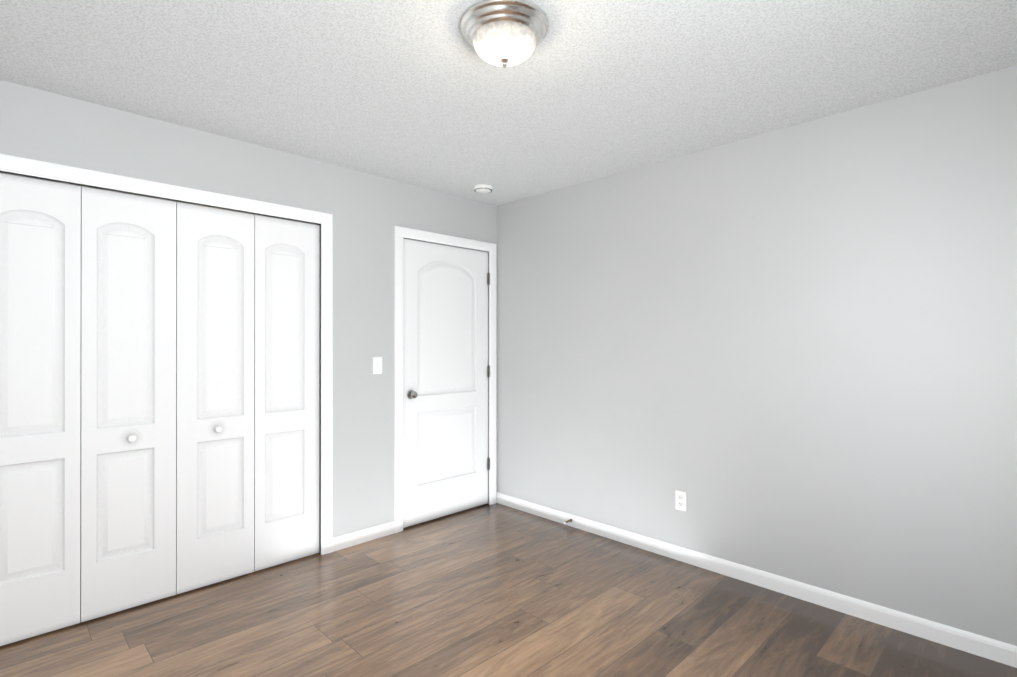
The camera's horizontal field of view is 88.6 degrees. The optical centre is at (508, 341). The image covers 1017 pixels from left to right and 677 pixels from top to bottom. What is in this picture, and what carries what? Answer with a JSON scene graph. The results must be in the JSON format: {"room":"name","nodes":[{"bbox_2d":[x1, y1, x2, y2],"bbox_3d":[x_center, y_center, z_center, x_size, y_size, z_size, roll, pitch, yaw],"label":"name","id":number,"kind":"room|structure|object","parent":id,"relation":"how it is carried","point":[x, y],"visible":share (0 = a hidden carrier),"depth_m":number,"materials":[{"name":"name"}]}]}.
{"room":"empty bedroom","nodes":[
{"label":"empty bedroom","id":0,"kind":"room"},
{"bbox_2d":[0,80,496,551],"bbox_3d":[-1.366,0.099,3.117,3.700,2.440,0.120,0,0,-45],"label":"wall","id":1,"kind":"structure","parent":0,"point":[368,211],"depth_m":3.32,"materials":[{"name":"grey paint"}]},
{"bbox_2d":[0,172,319,224],"bbox_3d":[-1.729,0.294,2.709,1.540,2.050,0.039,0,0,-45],"label":"door track","id":2,"kind":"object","parent":1,"relation":"attached to","point":[150,197],"depth_m":2.61,"materials":[{"name":"grey metal"}]},
{"bbox_2d":[0,173,319,645],"bbox_3d":[-1.720,0.293,2.699,1.534,2.032,0.060,0,0,-45],"label":"closet bifold doors","id":3,"kind":"structure","parent":1,"relation":"in","point":[163,355],"depth_m":2.61,"materials":[{"name":"white paint"}]},
{"bbox_2d":[0,153,332,554],"bbox_3d":[-1.747,0.258,2.728,1.682,2.121,0.137,0,0,-45],"label":"trim","id":4,"kind":"structure","parent":1,"relation":"attached to","point":[46,170],"depth_m":3.12,"materials":[{"name":"white wood"}]},
{"bbox_2d":[333,521,394,551],"bbox_3d":[-0.949,1.278,3.436,0.453,0.083,0.013,0,0,-45],"label":"baseboard","id":5,"kind":"structure","parent":1,"relation":"attached to","point":[368,534],"depth_m":3.42,"materials":[{"name":"white wood"}]},
{"bbox_2d":[373,357,381,373],"bbox_3d":[-0.878,0.160,3.506,0.070,0.115,0.016,0,0,-45],"label":"light switch","id":6,"kind":"object","parent":1,"relation":"attached to","point":[377,365],"visible":1,"depth_m":3.50,"materials":[{"name":"white plastic"}]},
{"bbox_2d":[394,226,495,532],"bbox_3d":[-0.487,0.260,3.977,0.962,2.121,0.137,0,0,-45],"label":"door frame","id":7,"kind":"structure","parent":1,"relation":"attached to","point":[400,233],"depth_m":3.67,"materials":[{"name":"white wood"}]},
{"bbox_2d":[403,238,489,527],"bbox_3d":[-0.441,0.292,3.937,0.822,2.034,0.096,0,0,-45],"label":"entry door","id":8,"kind":"structure","parent":1,"relation":"in","point":[446,459],"depth_m":3.92,"materials":[{"name":"white paint"}]},
{"bbox_2d":[0,503,1016,676],"bbox_3d":[-0.279,1.368,2.018,3.700,0.100,4.710,0,0,-45],"label":"floor","id":9,"kind":"structure","parent":0,"point":[493,590],"depth_m":2.43,"materials":[{"name":"brown laminate"}]},
{"bbox_2d":[0,0,1016,205],"bbox_3d":[-0.279,-1.172,2.022,3.700,0.100,4.710,0,0,-45],"label":"ceiling","id":10,"kind":"structure","parent":0,"point":[421,93],"depth_m":2.16,"materials":[{"name":"white paint"}]},
{"bbox_2d":[474,184,492,192],"bbox_3d":[-0.182,-1.101,3.771,0.140,0.037,0.140,0,0,-45],"label":"smoke detector","id":11,"kind":"object","parent":10,"relation":"attached to","point":[482,188],"visible":1,"depth_m":3.73,"materials":[{"name":"white plastic"}]},
{"bbox_2d":[460,0,548,67],"bbox_3d":[-0.014,-1.048,1.854,0.315,0.149,0.315,0,0,-45],"label":"flush-mount light fixture","id":12,"kind":"object","parent":10,"relation":"attached to","point":[504,33],"visible":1,"depth_m":1.77,"materials":[{"name":"silver metal"}]},
{"bbox_2d":[497,65,1016,645],"bbox_3d":[1.299,0.099,2.971,0.120,2.440,3.840,0,0,-45],"label":"wall","id":13,"kind":"structure","parent":0,"point":[789,353],"depth_m":2.68,"materials":[{"name":"grey paint"}]},
{"bbox_2d":[675,490,686,511],"bbox_3d":[1.038,0.960,3.141,0.009,0.115,0.070,0,0,-45],"label":"duplex electrical outlet","id":14,"kind":"object","parent":13,"relation":"attached to","point":[681,500],"visible":1,"depth_m":3.14,"materials":[{"name":"white plastic"}]},
{"bbox_2d":[496,492,1016,667],"bbox_3d":[1.210,1.278,2.966,0.013,0.083,3.720,0,0,-45],"label":"baseboard","id":15,"kind":"structure","parent":13,"relation":"attached to","point":[980,645],"depth_m":2.67,"materials":[{"name":"white wood"}]}
]}

